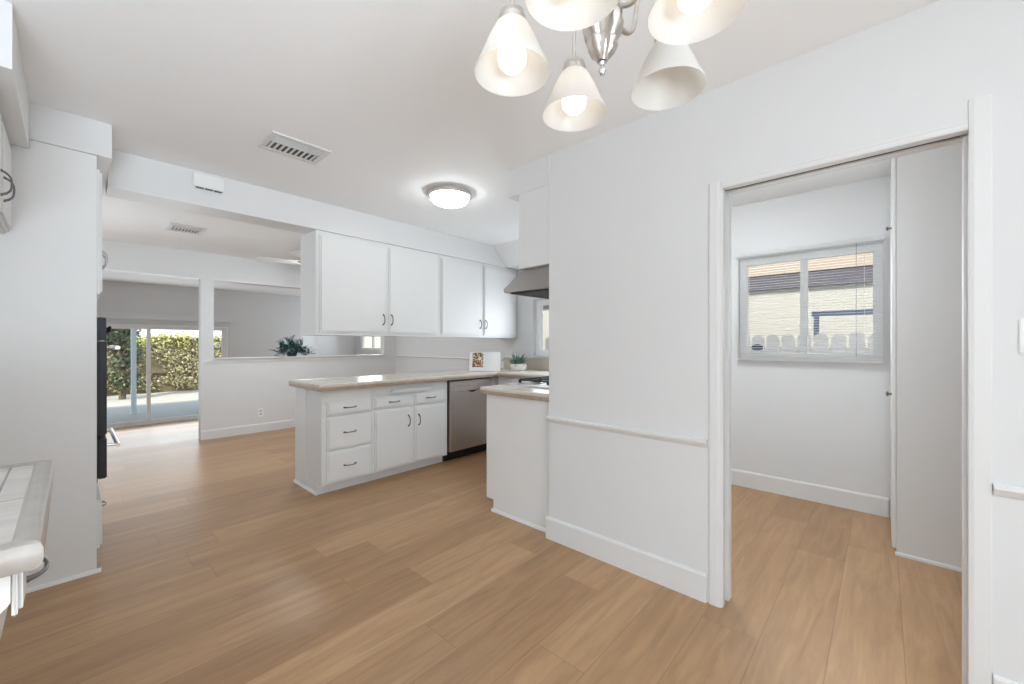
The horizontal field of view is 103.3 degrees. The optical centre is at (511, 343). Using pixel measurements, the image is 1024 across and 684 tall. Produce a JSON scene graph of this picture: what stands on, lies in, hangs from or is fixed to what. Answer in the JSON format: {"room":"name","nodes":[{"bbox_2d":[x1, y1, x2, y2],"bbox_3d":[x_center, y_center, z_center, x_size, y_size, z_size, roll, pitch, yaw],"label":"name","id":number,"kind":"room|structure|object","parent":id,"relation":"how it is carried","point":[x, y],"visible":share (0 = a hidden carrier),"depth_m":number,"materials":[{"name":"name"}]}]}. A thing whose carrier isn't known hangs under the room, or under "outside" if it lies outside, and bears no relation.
{"room":"kitchen","nodes":[
{"label":"kitchen","id":0,"kind":"room"},
{"bbox_2d":[105,419,198,450],"bbox_3d":[-5.017,1.675,7.425,4.290,0.120,6.570,0,0,42],"label":"floor","id":1,"kind":"structure","parent":0,"point":[169,432],"depth_m":7.23,"materials":[{"name":"brown wood"}]},
{"bbox_2d":[107,401,198,423],"bbox_3d":[-10.390,1.745,7.893,4.015,0.100,13.600,0,0,42],"label":"floor","id":2,"kind":"structure","parent":0,"point":[114,415],"depth_m":10.02,"materials":[{"name":"concrete"}]},
{"bbox_2d":[130,329,136,413],"bbox_3d":[-9.236,0.405,9.888,0.140,2.579,0.130,0,0,42],"label":"patio post","id":3,"kind":"object","parent":2,"relation":"on","point":[133,331],"visible":0.8,"depth_m":9.85,"materials":[{"name":"grey metal"}]},
{"bbox_2d":[107,390,198,408],"bbox_3d":[-16.589,1.746,15.201,15.000,0.098,28.000,0,0,42],"label":"floor","id":4,"kind":"structure","parent":0,"point":[187,395],"depth_m":12.61,"materials":[{"name":"white concrete"}]},
{"bbox_2d":[104,329,145,399],"bbox_3d":[-11.930,0.405,12.390,1.186,2.637,1.192,0,0,42],"label":"tree","id":5,"kind":"object","parent":4,"relation":"on","point":[115,336],"visible":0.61,"depth_m":12.33,"materials":[{"name":"green plant"}]},
{"bbox_2d":[107,330,221,395],"bbox_3d":[-12.308,0.540,15.008,1.983,2.309,12.621,0,0,42],"label":"hedge","id":6,"kind":"object","parent":4,"relation":"on","point":[175,358],"visible":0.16,"depth_m":14.41,"materials":[{"name":"green plant"}]},
{"bbox_2d":[97,280,354,428],"bbox_3d":[-6.602,0.265,8.959,0.120,2.940,6.690,0,0,42],"label":"wall","id":7,"kind":"structure","parent":0,"point":[260,320],"depth_m":9.24,"materials":[{"name":"white paint"}]},
{"bbox_2d":[97,311,232,321],"bbox_3d":[-7.293,-0.545,8.019,0.129,0.116,2.970,0,0,42],"label":"valance","id":8,"kind":"object","parent":7,"relation":"attached to","point":[121,315],"visible":0.58,"depth_m":8.10,"materials":[{"name":"white"}]},
{"bbox_2d":[103,323,228,427],"bbox_3d":[-7.340,0.605,8.137,0.102,1.999,2.759,0,0,42],"label":"door","id":9,"kind":"structure","parent":7,"relation":"in","point":[225,329],"depth_m":8.16,"materials":[{"name":"white plastic"}]},
{"bbox_2d":[300,316,316,348],"bbox_3d":[-5.196,-0.287,10.370,0.040,0.821,0.410,0,0,42],"label":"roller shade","id":10,"kind":"object","parent":7,"relation":"attached to","point":[309,341],"visible":0.37,"depth_m":10.39,"materials":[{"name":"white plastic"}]},
{"bbox_2d":[102,239,395,439],"bbox_3d":[-3.695,0.515,5.604,0.120,3.440,4.630,0,0,42],"label":"wall","id":11,"kind":"structure","parent":0,"point":[231,394],"depth_m":5.48,"materials":[{"name":"white paint"}]},
{"bbox_2d":[102,268,200,279],"bbox_3d":[-4.411,-0.846,4.822,0.140,0.018,1.108,0,0,42],"label":"trim","id":12,"kind":"structure","parent":11,"relation":"attached to","point":[104,269],"depth_m":4.87,"materials":[{"name":"white wood"}]},
{"bbox_2d":[201,419,294,439],"bbox_3d":[-3.041,1.175,6.218,0.014,0.120,2.800,0,0,42],"label":"baseboard","id":13,"kind":"structure","parent":11,"relation":"attached to","point":[269,426],"depth_m":5.55,"materials":[{"name":"white wood"}]},
{"bbox_2d":[214,279,300,288],"bbox_3d":[-3.114,-0.846,6.238,0.140,0.018,2.448,0,0,42],"label":"trim","id":14,"kind":"structure","parent":11,"relation":"attached to","point":[217,280],"depth_m":5.70,"materials":[{"name":"white wood"}]},
{"bbox_2d":[258,408,263,416],"bbox_3d":[-3.529,0.963,5.689,0.008,0.115,0.070,0,0,42],"label":"wall outlet","id":15,"kind":"object","parent":11,"relation":"attached to","point":[261,410],"visible":1,"depth_m":5.69,"materials":[{"name":"white plastic"}]},
{"bbox_2d":[201,354,394,362],"bbox_3d":[-3.112,0.194,6.237,0.185,0.022,2.468,0,0,42],"label":"trim","id":16,"kind":"structure","parent":11,"relation":"attached to","point":[370,354],"depth_m":5.97,"materials":[{"name":"white wood"}]},
{"bbox_2d":[270,335,315,355],"bbox_3d":[-3.301,0.023,6.052,0.377,0.319,0.585,0,0,22],"label":"potted plant","id":17,"kind":"object","parent":16,"relation":"on","point":[291,349],"visible":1,"depth_m":6.00,"materials":[{"name":"teal plant"}]},
{"bbox_2d":[355,336,380,354],"bbox_3d":[-2.712,0.265,9.850,4.409,2.940,0.120,0,0,42],"label":"wall","id":18,"kind":"structure","parent":0,"point":[358,351],"depth_m":11.09,"materials":[{"name":"white paint"}]},
{"bbox_2d":[361,336,380,349],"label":"window","id":19,"kind":"structure","parent":18,"relation":"in","point":[362,337],"depth_m":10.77,"materials":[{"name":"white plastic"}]},
{"bbox_2d":[5,0,938,295],"bbox_3d":[-2.211,-1.250,3.701,13.700,0.149,8.510,0,0,42],"label":"ceiling","id":20,"kind":"structure","parent":0,"point":[391,88],"depth_m":1.94,"materials":[{"name":"white paint"}]},
{"bbox_2d":[0,0,28,147],"bbox_3d":[-2.264,-1.087,1.521,0.854,0.234,0.541,0,0,42],"label":"trim","id":21,"kind":"structure","parent":20,"relation":"attached to","point":[14,101],"depth_m":1.58,"materials":[{"name":"white wood"}]},
{"bbox_2d":[29,102,111,195],"bbox_3d":[-2.785,-1.112,2.197,0.825,0.184,0.835,0,0,42],"label":"trim","id":22,"kind":"structure","parent":20,"relation":"attached to","point":[47,125],"depth_m":2.12,"materials":[{"name":"white"}]},
{"bbox_2d":[165,222,207,234],"bbox_3d":[-3.321,-1.170,4.125,0.330,0.010,0.300,0,0,42],"label":"ceiling vent","id":23,"kind":"object","parent":20,"relation":"in","point":[171,226],"visible":1,"depth_m":4.12,"materials":[{"name":"white metal"}]},
{"bbox_2d":[257,251,300,269],"bbox_3d":[-2.406,-1.045,5.051,1.240,0.260,1.255,0,0,42],"label":"ceiling fan","id":24,"kind":"object","parent":20,"relation":"hanging from","point":[296,253],"visible":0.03,"depth_m":4.81,"materials":[{"name":"white plastic"}]},
{"bbox_2d":[257,130,331,164],"bbox_3d":[-1.334,-1.199,2.493,0.265,0.010,0.337,0,0,42],"label":"ceiling vent","id":25,"kind":"object","parent":20,"relation":"in","point":[276,142],"visible":1,"depth_m":2.48,"materials":[{"name":"white metal"}]},
{"bbox_2d":[106,149,506,267],"bbox_3d":[-1.358,-1.085,3.891,0.230,0.237,3.588,0,0,42],"label":"ceiling beam","id":26,"kind":"structure","parent":20,"relation":"attached to","point":[131,177],"depth_m":3.15,"materials":[{"name":"white"}]},
{"bbox_2d":[193,172,223,192],"bbox_3d":[-2.133,-1.131,2.849,0.033,0.098,0.173,0,0,42],"label":"door chime","id":27,"kind":"object","parent":26,"relation":"attached to","point":[201,181],"visible":1,"depth_m":2.84,"materials":[{"name":"white plastic"}]},
{"bbox_2d":[301,230,438,336],"bbox_3d":[-1.325,-0.521,3.984,0.382,0.888,1.284,0,0,42],"label":"upper cabinet","id":28,"kind":"object","parent":26,"relation":"attached to","point":[351,286],"visible":1,"depth_m":3.73,"materials":[{"name":"white paint"}]},
{"bbox_2d":[427,185,471,207],"bbox_3d":[-0.494,-1.153,3.220,0.350,0.102,0.350,0,0,42],"label":"ceiling light","id":29,"kind":"object","parent":20,"relation":"attached to","point":[446,196],"visible":1,"depth_m":3.12,"materials":[{"name":"white glass"}]},
{"bbox_2d":[431,190,468,207],"bbox_3d":[-0.494,-1.148,3.220,0.300,0.092,0.300,0,0,43],"label":"diffuser","id":30,"kind":"object","parent":29,"relation":"attached to","point":[443,198],"depth_m":3.13,"materials":[{"name":"white glass"}]},
{"bbox_2d":[474,0,747,131],"bbox_3d":[0.189,-0.870,0.796,0.489,0.668,0.501,0,0,42],"label":"chandelier","id":31,"kind":"object","parent":20,"relation":"hanging from","point":[512,62],"visible":1,"depth_m":0.82,"materials":[{"name":"white glass"}]},
{"bbox_2d":[0,427,961,683],"bbox_3d":[-1.109,1.295,1.728,9.170,0.120,6.850,0,0,42],"label":"floor","id":32,"kind":"structure","parent":0,"point":[217,566],"depth_m":1.99,"materials":[{"name":"brown wood"}]},
{"bbox_2d":[0,557,49,638],"bbox_3d":[-1.252,0.802,0.669,0.640,0.866,0.651,0,0,42],"label":"base cabinet","id":33,"kind":"object","parent":32,"relation":"on","point":[12,587],"visible":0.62,"depth_m":0.67,"materials":[{"name":"white paint"}]},
{"bbox_2d":[0,460,54,577],"bbox_3d":[-1.250,0.345,0.666,0.704,0.048,0.649,0,0,42],"label":"countertop","id":34,"kind":"structure","parent":33,"relation":"on","point":[25,488],"depth_m":0.77,"materials":[{"name":"tile"}]},
{"bbox_2d":[0,140,107,593],"bbox_3d":[-2.766,0.108,2.180,0.776,2.254,0.833,0,0,42],"label":"tall cabinet","id":35,"kind":"object","parent":32,"relation":"on","point":[51,267],"visible":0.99,"depth_m":2.09,"materials":[{"name":"white paint"}]},
{"bbox_2d":[97,317,120,481],"bbox_3d":[-2.715,0.305,2.247,0.700,0.908,0.745,0,0,42],"label":"wall oven","id":36,"kind":"object","parent":35,"relation":"in","point":[102,347],"visible":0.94,"depth_m":2.23,"materials":[{"name":"black metal"}]},
{"bbox_2d":[293,387,371,495],"bbox_3d":[-1.581,0.802,3.588,0.621,0.866,0.452,0,0,42],"label":"base cabinet","id":37,"kind":"object","parent":32,"relation":"on","point":[333,428],"visible":0.96,"depth_m":3.41,"materials":[{"name":"white paint"}]},
{"bbox_2d":[367,381,446,481],"bbox_3d":[-1.138,0.802,4.057,0.601,0.866,0.836,0,0,42],"label":"base cabinet","id":38,"kind":"object","parent":32,"relation":"on","point":[409,421],"visible":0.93,"depth_m":3.84,"materials":[{"name":"white paint"}]},
{"bbox_2d":[442,377,490,460],"bbox_3d":[-0.645,0.804,4.615,0.554,0.862,0.630,0,0,42],"label":"dishwasher","id":39,"kind":"object","parent":32,"relation":"on","point":[466,407],"visible":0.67,"depth_m":4.38,"materials":[{"name":"silver metal"}]},
{"bbox_2d":[489,377,532,385],"bbox_3d":[0.187,0.802,4.734,1.640,0.866,0.663,0,0,42],"label":"base cabinet","id":40,"kind":"object","parent":32,"relation":"on","point":[494,380],"visible":0.02,"depth_m":4.64,"materials":[{"name":"white paint"}]},
{"bbox_2d":[289,357,548,391],"bbox_3d":[-0.473,0.275,4.003,1.707,0.196,2.634,0,0,42],"label":"countertop","id":41,"kind":"structure","parent":40,"relation":"on","point":[537,367],"depth_m":4.05,"materials":[{"name":"stone"}]},
{"bbox_2d":[469,352,500,370],"bbox_3d":[-0.324,0.208,4.831,0.380,0.232,0.074,0,0,0],"label":"cookbook","id":42,"kind":"object","parent":41,"relation":"on","point":[478,361],"visible":1,"depth_m":4.83,"materials":[{"name":"white paper"}]},
{"bbox_2d":[472,353,482,366],"bbox_3d":[-0.408,0.190,4.828,0.130,0.173,0.048,0,0,1],"label":"photograph","id":43,"kind":"object","parent":42,"relation":"attached to","point":[477,358],"depth_m":4.83},
{"bbox_2d":[504,352,528,370],"bbox_3d":[0.081,0.194,4.936,0.360,0.260,0.385,0,0,42],"label":"potted succulent","id":44,"kind":"object","parent":41,"relation":"on","point":[519,364],"visible":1,"depth_m":4.88,"materials":[{"name":"white ceramic"}]},
{"bbox_2d":[487,394,548,532],"bbox_3d":[0.089,0.802,2.921,0.676,0.866,0.222,0,0,42],"label":"base cabinet","id":45,"kind":"object","parent":32,"relation":"on","point":[517,428],"visible":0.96,"depth_m":2.83,"materials":[{"name":"white paint"}]},
{"bbox_2d":[480,384,548,401],"bbox_3d":[0.086,0.347,2.914,0.672,0.052,0.241,0,0,42],"label":"countertop","id":46,"kind":"structure","parent":45,"relation":"on","point":[540,394],"depth_m":2.86,"materials":[{"name":"stone"}]},
{"bbox_2d":[505,376,548,388],"bbox_3d":[0.408,0.738,3.298,0.711,0.914,0.763,0,0,42],"label":"range","id":47,"kind":"object","parent":32,"relation":"on","point":[542,382],"visible":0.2,"depth_m":3.19,"materials":[{"name":"silver metal"}]},
{"bbox_2d":[505,380,548,388],"bbox_3d":[0.433,0.321,3.275,0.643,0.016,0.763,0,0,43],"label":"cooktop","id":48,"kind":"object","parent":47,"relation":"in","point":[527,383],"depth_m":3.13,"materials":[{"name":"silver metal"}]},
{"bbox_2d":[886,143,961,571],"bbox_3d":[2.881,0.043,2.247,1.188,2.385,0.690,0,0,42],"label":"door","id":49,"kind":"structure","parent":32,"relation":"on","point":[925,394],"depth_m":2.29,"materials":[{"name":"white paint"}]},
{"bbox_2d":[510,363,525,370],"bbox_3d":[0.074,0.282,4.951,0.206,0.085,0.206,0,0,43],"label":"pot","id":50,"kind":"object","parent":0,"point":[513,366],"depth_m":4.87,"materials":[{"name":"white ceramic"}]},
{"bbox_2d":[396,175,890,516],"bbox_3d":[0.840,0.015,4.669,8.070,2.440,0.120,0,0,42],"label":"wall","id":51,"kind":"structure","parent":0,"point":[827,424],"depth_m":3.24,"materials":[{"name":"white paint"}]},
{"bbox_2d":[396,355,503,360],"bbox_3d":[-1.089,0.213,6.341,2.654,0.020,0.020,0,0,42],"label":"trim","id":52,"kind":"structure","parent":51,"relation":"attached to","point":[396,355],"depth_m":6.46,"materials":[{"name":"white wood"}]},
{"bbox_2d":[439,255,516,337],"bbox_3d":[-0.465,-0.521,4.923,0.382,0.888,1.259,0,0,42],"label":"upper cabinet","id":53,"kind":"object","parent":51,"relation":"attached to","point":[473,302],"visible":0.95,"depth_m":4.73,"materials":[{"name":"white paint"}]},
{"bbox_2d":[493,239,518,269],"bbox_3d":[0.542,-1.087,4.546,1.684,0.234,0.462,0,0,42],"label":"trim","id":54,"kind":"structure","parent":51,"relation":"attached to","point":[508,252],"depth_m":4.93,"materials":[{"name":"white paint"}]},
{"bbox_2d":[504,357,548,370],"bbox_3d":[0.466,0.251,4.920,1.560,0.148,0.014,0,0,43],"label":"backsplash","id":55,"kind":"structure","parent":51,"relation":"attached to","point":[534,363],"depth_m":5.08,"materials":[{"name":"tile"}]},
{"bbox_2d":[531,297,548,357],"bbox_3d":[0.709,-0.205,4.752,1.175,0.760,0.115,0,0,42],"label":"window","id":56,"kind":"structure","parent":51,"relation":"in","point":[539,303],"depth_m":5.09,"materials":[{"name":"white plastic"}]},
{"bbox_2d":[731,468,888,517],"bbox_3d":[2.147,1.167,3.380,1.460,0.135,0.014,0,0,42],"label":"baseboard","id":57,"kind":"structure","parent":51,"relation":"attached to","point":[862,502],"depth_m":3.17,"materials":[{"name":"white wood"}]},
{"bbox_2d":[740,243,882,361],"bbox_3d":[2.366,-0.300,3.271,0.929,0.869,0.060,0,0,42],"label":"window","id":58,"kind":"structure","parent":51,"relation":"in","point":[877,339],"depth_m":3.24,"materials":[{"name":"white plastic"}]},
{"bbox_2d":[735,236,884,362],"bbox_3d":[2.292,-0.315,3.195,0.953,0.906,0.041,0,0,42],"label":"mini blind","id":59,"kind":"object","parent":58,"relation":"attached to","point":[878,238],"visible":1,"depth_m":3.13,"materials":[{"name":"white plastic"}]},
{"bbox_2d":[508,0,1023,683],"bbox_3d":[1.688,0.515,1.340,4.522,3.440,0.144,0,0,42],"label":"wall","id":60,"kind":"structure","parent":0,"point":[629,203],"depth_m":1.99,"materials":[{"name":"white paint"}]},
{"bbox_2d":[546,516,706,602],"bbox_3d":[0.573,1.167,2.258,0.962,0.137,0.014,0,0,42],"label":"baseboard","id":61,"kind":"structure","parent":60,"relation":"attached to","point":[683,579],"depth_m":2.18,"materials":[{"name":"white wood"}]},
{"bbox_2d":[546,416,706,447],"bbox_3d":[0.574,0.478,2.254,0.956,0.038,0.020,0,0,42],"label":"trim","id":62,"kind":"structure","parent":60,"relation":"attached to","point":[615,429],"depth_m":2.18,"materials":[{"name":"white wood"}]},
{"bbox_2d":[709,181,720,607],"bbox_3d":[0.957,0.237,1.912,0.054,1.995,0.008,0,0,42],"label":"trim","id":63,"kind":"structure","parent":60,"relation":"attached to","point":[714,188],"depth_m":1.91,"materials":[{"name":"white wood"}]},
{"bbox_2d":[721,189,730,607],"bbox_3d":[1.012,0.254,1.948,0.050,1.962,0.120,0,0,42],"label":"trim","id":64,"kind":"structure","parent":60,"relation":"attached to","point":[725,197],"depth_m":1.94,"materials":[{"name":"white wood"}]},
{"bbox_2d":[725,135,959,190],"bbox_3d":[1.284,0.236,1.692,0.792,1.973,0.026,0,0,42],"label":"door track","id":65,"kind":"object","parent":60,"relation":"in","point":[959,135],"depth_m":1.63,"materials":[{"name":"grey metal"}]},
{"bbox_2d":[721,120,967,194],"bbox_3d":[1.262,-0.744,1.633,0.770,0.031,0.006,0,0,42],"label":"trim","id":66,"kind":"structure","parent":60,"relation":"attached to","point":[961,126],"depth_m":1.57,"materials":[{"name":"white wood"}]},
{"bbox_2d":[962,133,967,683],"bbox_3d":[1.595,0.254,1.414,0.028,1.962,0.120,0,0,42],"label":"trim","id":67,"kind":"structure","parent":60,"relation":"attached to","point":[965,138],"depth_m":1.40,"materials":[{"name":"white wood"}]},
{"bbox_2d":[968,94,991,683],"bbox_3d":[1.566,0.205,1.354,0.053,2.060,0.006,0,0,42],"label":"trim","id":68,"kind":"structure","parent":60,"relation":"attached to","point":[980,108],"depth_m":1.35,"materials":[{"name":"white wood"}]},
{"bbox_2d":[993,483,1023,499],"bbox_3d":[2.438,0.480,0.546,2.323,0.040,0.020,0,0,42],"label":"trim","id":69,"kind":"structure","parent":60,"relation":"attached to","point":[1000,490],"depth_m":1.31,"materials":[{"name":"white wood"}]},
{"bbox_2d":[993,673,1023,683],"bbox_3d":[2.440,1.160,0.548,2.323,0.150,0.014,0,0,42],"label":"baseboard","id":70,"kind":"structure","parent":60,"relation":"attached to","point":[997,679],"depth_m":1.32,"materials":[{"name":"white wood"}]},
{"bbox_2d":[1019,319,1023,353],"bbox_3d":[1.651,-0.025,1.272,0.074,0.112,0.014,0,0,42],"label":"light switch","id":71,"kind":"object","parent":60,"relation":"attached to","point":[1021,321],"visible":1,"depth_m":1.29,"materials":[{"name":"white plastic"}]},
{"bbox_3d":[0.958,0.015,3.279,0.118,2.440,1.770,0,0,43],"label":"wall","id":72,"kind":"structure","parent":0,"visible":0},
{"bbox_2d":[504,266,548,298],"bbox_3d":[0.420,-0.433,3.111,0.444,0.148,0.945,0,0,42],"label":"range hood","id":73,"kind":"object","parent":72,"relation":"attached to","point":[534,282],"visible":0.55,"depth_m":2.77,"materials":[{"name":"silver metal"}]},
{"bbox_3d":[5.684,1.747,8.409,18.980,0.096,11.920,0,0,43],"label":"floor","id":74,"kind":"structure","parent":0,"visible":0},
{"bbox_2d":[543,253,872,349],"bbox_3d":[4.679,-0.365,7.771,14.000,4.120,4.220,0,0,42],"label":"house","id":75,"kind":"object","parent":74,"relation":"on","point":[869,296],"visible":0.06,"depth_m":5.60,"materials":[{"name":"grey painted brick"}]},
{"bbox_2d":[545,332,872,354],"bbox_3d":[2.454,0.785,5.238,5.059,1.820,0.060,0,0,42],"label":"picket fence","id":76,"kind":"object","parent":74,"relation":"on","point":[834,341],"visible":0.14,"depth_m":4.40,"materials":[{"name":"white paint"}]},
{"bbox_2d":[812,309,872,335],"bbox_3d":[3.954,0.652,4.522,0.980,2.085,0.050,0,0,42],"label":"frame","id":77,"kind":"object","parent":74,"relation":"on","point":[868,311],"visible":0.2,"depth_m":4.69,"materials":[{"name":"grey metal"}]},
{"bbox_3d":[-3.272,0.015,1.995,5.620,2.440,0.120,0,0,43],"label":"wall","id":78,"kind":"structure","parent":0,"visible":0},
{"bbox_2d":[0,114,14,234],"bbox_3d":[-2.280,-0.750,1.522,0.858,0.440,0.519,0,0,42],"label":"upper cabinet","id":79,"kind":"object","parent":78,"relation":"attached to","point":[6,182],"visible":1,"depth_m":1.75,"materials":[{"name":"white paint"}]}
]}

